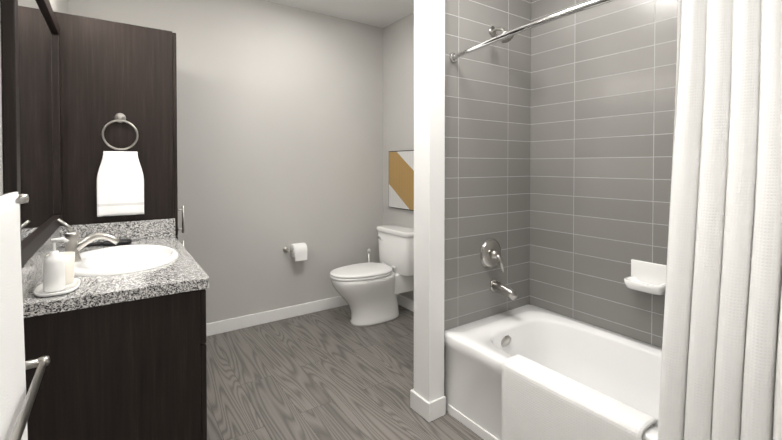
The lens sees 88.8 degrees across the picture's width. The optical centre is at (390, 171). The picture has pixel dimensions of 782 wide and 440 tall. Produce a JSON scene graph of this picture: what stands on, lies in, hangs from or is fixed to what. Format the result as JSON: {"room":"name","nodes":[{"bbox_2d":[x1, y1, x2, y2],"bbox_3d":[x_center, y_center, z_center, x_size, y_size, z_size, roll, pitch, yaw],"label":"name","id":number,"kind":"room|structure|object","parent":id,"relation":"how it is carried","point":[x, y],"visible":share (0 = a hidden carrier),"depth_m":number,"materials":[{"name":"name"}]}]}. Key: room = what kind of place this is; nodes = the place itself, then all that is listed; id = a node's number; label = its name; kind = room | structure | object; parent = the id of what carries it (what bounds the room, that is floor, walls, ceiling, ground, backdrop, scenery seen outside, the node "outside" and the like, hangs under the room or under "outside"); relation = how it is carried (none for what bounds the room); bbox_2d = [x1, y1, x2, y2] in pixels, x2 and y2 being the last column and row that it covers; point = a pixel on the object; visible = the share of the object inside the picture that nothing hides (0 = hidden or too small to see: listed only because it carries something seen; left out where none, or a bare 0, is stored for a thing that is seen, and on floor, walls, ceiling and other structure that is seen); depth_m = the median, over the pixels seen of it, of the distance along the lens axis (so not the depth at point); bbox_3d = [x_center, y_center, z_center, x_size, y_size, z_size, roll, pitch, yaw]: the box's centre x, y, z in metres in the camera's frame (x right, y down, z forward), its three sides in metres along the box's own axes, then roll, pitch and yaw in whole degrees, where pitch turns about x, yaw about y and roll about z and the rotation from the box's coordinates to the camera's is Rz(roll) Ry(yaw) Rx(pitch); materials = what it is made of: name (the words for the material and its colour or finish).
{"room":"bathroom","nodes":[
{"label":"bathroom","id":0,"kind":"room"},
{"bbox_2d":[0,0,67,194],"bbox_3d":[-0.894,-0.038,0.776,0.120,2.610,4.420,-1,1,-35],"label":"wall","id":1,"kind":"structure","parent":0,"point":[60,6],"depth_m":1.01,"materials":[{"name":"paint"}]},
{"bbox_2d":[0,192,28,439],"bbox_3d":[-0.693,0.478,0.662,0.071,0.862,0.754,-1,1,-35],"label":"towel bar","id":2,"kind":"object","parent":1,"relation":"attached to","point":[12,376],"visible":0.98,"depth_m":0.80,"materials":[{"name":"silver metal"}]},
{"bbox_2d":[9,355,49,439],"bbox_3d":[-0.662,0.469,0.642,0.098,0.044,0.806,-1,1,-35],"label":"towel bar","id":3,"kind":"object","parent":1,"relation":"attached to","point":[41,363],"visible":0.88,"depth_m":0.83,"materials":[{"name":"silver metal"}]},
{"bbox_2d":[1,0,61,267],"bbox_3d":[-1.268,-0.211,1.443,0.026,0.925,1.046,-1,1,-35],"label":"mirror","id":4,"kind":"object","parent":1,"relation":"attached to","point":[31,90],"visible":0.79,"depth_m":1.30,"materials":[{"name":"brown mirror"}]},
{"bbox_2d":[68,0,382,323],"bbox_3d":[-1.089,-0.077,3.255,2.380,2.610,0.120,-1,1,-35],"label":"wall","id":5,"kind":"structure","parent":0,"point":[279,127],"depth_m":3.25,"materials":[{"name":"paint"}]},
{"bbox_2d":[206,296,347,335],"bbox_3d":[-1.051,1.181,3.220,2.378,0.095,0.014,-1,1,-35],"label":"baseboard","id":6,"kind":"structure","parent":5,"relation":"attached to","point":[226,325],"depth_m":3.26,"materials":[{"name":"white wood"}]},
{"bbox_2d":[283,243,306,260],"bbox_3d":[-0.787,0.660,3.321,0.182,0.133,0.134,-1,1,-35],"label":"toilet paper holder","id":7,"kind":"object","parent":5,"relation":"attached to","point":[297,251],"visible":1,"depth_m":3.28,"materials":[{"name":"white paper"}]},
{"bbox_2d":[266,0,413,27],"bbox_3d":[0.134,-1.404,1.466,2.620,0.100,4.420,-1,1,-35],"label":"ceiling","id":8,"kind":"structure","parent":0,"point":[381,13],"depth_m":3.38,"materials":[{"name":"paint"}]},
{"bbox_2d":[206,305,483,439],"bbox_3d":[0.134,1.305,1.509,2.620,0.100,4.420,-1,1,-35],"label":"floor","id":9,"kind":"structure","parent":0,"point":[332,374],"depth_m":2.35,"materials":[{"name":"grey wood"}]},
{"bbox_2d":[21,218,208,439],"bbox_3d":[-1.089,0.713,1.636,0.520,1.080,0.965,-1,1,-35],"label":"bathroom vanity","id":10,"kind":"object","parent":9,"relation":"on","point":[117,336],"visible":0.88,"depth_m":1.27,"materials":[{"name":"brown wood"}]},
{"bbox_2d":[33,278,80,296],"bbox_3d":[-1.034,0.358,1.239,0.110,0.011,0.180,-1,1,-35],"label":"soap tray","id":11,"kind":"object","parent":10,"relation":"on","point":[40,292],"visible":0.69,"depth_m":1.20,"materials":[{"name":"white ceramic"}]},
{"bbox_2d":[43,237,68,292],"bbox_3d":[-1.014,0.279,1.209,0.062,0.158,0.052,-1,1,-35],"label":"soap bottle","id":12,"kind":"object","parent":11,"relation":"on","point":[54,270],"visible":1,"depth_m":1.19,"materials":[{"name":"white plastic"}]},
{"bbox_2d":[46,252,74,284],"bbox_3d":[-1.053,0.309,1.274,0.072,0.095,0.072,-1,1,-35],"label":"cup","id":13,"kind":"object","parent":11,"relation":"on","point":[69,257],"visible":0.33,"depth_m":1.27,"materials":[{"name":"beige ceramic"}]},
{"bbox_2d":[85,239,131,246],"bbox_3d":[-1.371,0.342,1.906,0.226,0.022,0.064,-1,1,-35],"label":"brush","id":14,"kind":"object","parent":10,"relation":"on","point":[120,242],"visible":0.73,"depth_m":1.90,"materials":[{"name":"black plastic"}]},
{"bbox_2d":[53,11,183,246],"bbox_3d":[-1.524,0.243,2.280,0.546,2.000,0.598,-1,1,-35],"label":"linen cabinet","id":15,"kind":"object","parent":9,"relation":"on","point":[109,70],"visible":0.44,"depth_m":2.00,"materials":[{"name":"brown wood"}]},
{"bbox_2d":[97,113,143,216],"bbox_3d":[-1.356,-0.040,2.003,0.196,0.514,0.040,-1,1,-35],"label":"towel ring","id":16,"kind":"object","parent":15,"relation":"attached to","point":[120,183],"visible":1,"depth_m":1.99,"materials":[{"name":"silver metal"}]},
{"bbox_2d":[97,151,143,216],"bbox_3d":[-1.355,0.057,2.004,0.196,0.320,0.038,-1,1,-35],"label":"hand towel","id":17,"kind":"object","parent":16,"relation":"hanging from","point":[120,178],"depth_m":1.99,"materials":[{"name":"white fabric"}]},
{"bbox_2d":[330,225,413,325],"bbox_3d":[-0.150,0.860,3.324,0.761,0.733,0.484,-1,1,-35],"label":"toilet","id":18,"kind":"object","parent":9,"relation":"on","point":[368,292],"visible":0.92,"depth_m":3.25,"materials":[{"name":"white ceramic"}]},
{"bbox_2d":[444,305,661,439],"bbox_3d":[0.995,1.048,1.685,0.734,0.410,1.516,-1,1,-35],"label":"bathtub","id":19,"kind":"object","parent":9,"relation":"on","point":[622,368],"visible":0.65,"depth_m":2.02,"materials":[{"name":"white ceramic"}]},
{"bbox_2d":[501,354,657,439],"bbox_3d":[0.711,1.013,1.563,0.170,0.373,0.560,-1,1,-35],"label":"towel","id":20,"kind":"object","parent":19,"relation":"on","point":[539,401],"visible":1,"depth_m":1.54,"materials":[{"name":"white fabric"}]},
{"bbox_2d":[383,12,413,300],"bbox_3d":[1.162,-0.061,2.198,0.120,2.610,4.420,-1,1,-35],"label":"wall","id":21,"kind":"structure","parent":0,"point":[398,85],"depth_m":3.67,"materials":[{"name":"paint"}]},
{"bbox_2d":[389,150,413,210],"bbox_3d":[0.154,0.073,3.531,0.023,0.530,0.595,-1,1,-35],"label":"picture","id":22,"kind":"object","parent":21,"relation":"attached to","point":[401,179],"visible":0.6,"depth_m":3.59,"materials":[{"name":"multicoloured"}]},
{"bbox_2d":[397,294,413,311],"bbox_3d":[0.374,1.181,3.239,0.014,0.095,1.574,-1,1,-35],"label":"baseboard","id":23,"kind":"structure","parent":21,"relation":"attached to","point":[405,302],"depth_m":3.58,"materials":[{"name":"white wood"}]},
{"bbox_2d":[529,0,677,347],"bbox_3d":[1.303,-0.256,1.876,0.010,2.210,1.524,-1,1,-35],"label":"wall tiles","id":24,"kind":"structure","parent":21,"relation":"attached to","point":[602,96],"depth_m":2.13,"materials":[{"name":"grey tile"}]},
{"bbox_2d":[624,259,666,294],"bbox_3d":[1.219,0.502,1.912,0.108,0.127,0.172,-1,1,-35],"label":"soap dish","id":25,"kind":"object","parent":24,"relation":"attached to","point":[648,277],"visible":0.77,"depth_m":1.92,"materials":[{"name":"white ceramic"}]},
{"bbox_2d":[414,0,444,401],"bbox_3d":[0.197,-0.059,2.064,0.100,2.610,0.127,-1,1,-35],"label":"wall","id":26,"kind":"structure","parent":0,"point":[429,116],"depth_m":2.02,"materials":[{"name":"white paint"}]},
{"bbox_2d":[410,389,430,421],"bbox_3d":[0.150,1.199,2.051,0.014,0.095,0.155,-1,1,-35],"label":"baseboard","id":27,"kind":"structure","parent":26,"relation":"attached to","point":[420,405],"depth_m":2.04,"materials":[{"name":"white wood"}]},
{"bbox_2d":[430,396,445,420],"bbox_3d":[0.237,1.200,2.026,0.100,0.095,0.014,-1,1,-35],"label":"baseboard","id":28,"kind":"structure","parent":26,"relation":"attached to","point":[438,407],"depth_m":2.02,"materials":[{"name":"white wood"}]},
{"bbox_2d":[444,345,444,395],"bbox_3d":[0.539,-0.063,2.327,0.758,2.610,0.080,-1,1,-35],"label":"wall","id":29,"kind":"structure","parent":0,"point":[444,370],"depth_m":2.12,"materials":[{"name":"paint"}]},
{"bbox_2d":[444,0,530,331],"bbox_3d":[0.560,-0.262,2.283,0.746,2.210,0.010,-1,1,-35],"label":"wall tiles","id":30,"kind":"structure","parent":29,"relation":"attached to","point":[487,140],"depth_m":2.26,"materials":[{"name":"grey tile"}]},
{"bbox_2d":[480,239,503,271],"bbox_3d":[0.594,0.474,2.263,0.170,0.181,0.080,-1,1,-35],"label":"tub valve","id":31,"kind":"object","parent":30,"relation":"attached to","point":[490,254],"visible":1,"depth_m":2.27,"materials":[{"name":"silver metal"}]},
{"bbox_2d":[489,26,513,42],"bbox_3d":[0.619,-0.773,2.225,0.080,0.112,0.139,-1,1,-35],"label":"shower head","id":32,"kind":"object","parent":30,"relation":"attached to","point":[493,31],"visible":0.71,"depth_m":2.23},
{"bbox_2d":[490,279,517,299],"bbox_3d":[0.641,0.665,2.250,0.068,0.081,0.161,-1,1,-35],"label":"tub spout","id":33,"kind":"object","parent":30,"relation":"attached to","point":[504,289],"visible":1,"depth_m":2.24,"materials":[{"name":"silver metal"}]},
{"bbox_2d":[449,0,614,62],"bbox_3d":[0.728,-0.594,1.473,0.125,0.056,1.508,-1,1,-35],"label":"shower rod","id":34,"kind":"object","parent":30,"relation":"attached to","point":[453,57],"visible":1,"depth_m":1.61,"materials":[{"name":"silver metal"}]},
{"bbox_2d":[657,0,781,439],"bbox_3d":[0.973,0.311,1.055,0.159,1.762,0.469,-1,1,-35],"label":"shower curtain","id":35,"kind":"object","parent":34,"relation":"hanging from","point":[721,370],"visible":1,"depth_m":1.09,"materials":[{"name":"white fabric"}]}
]}

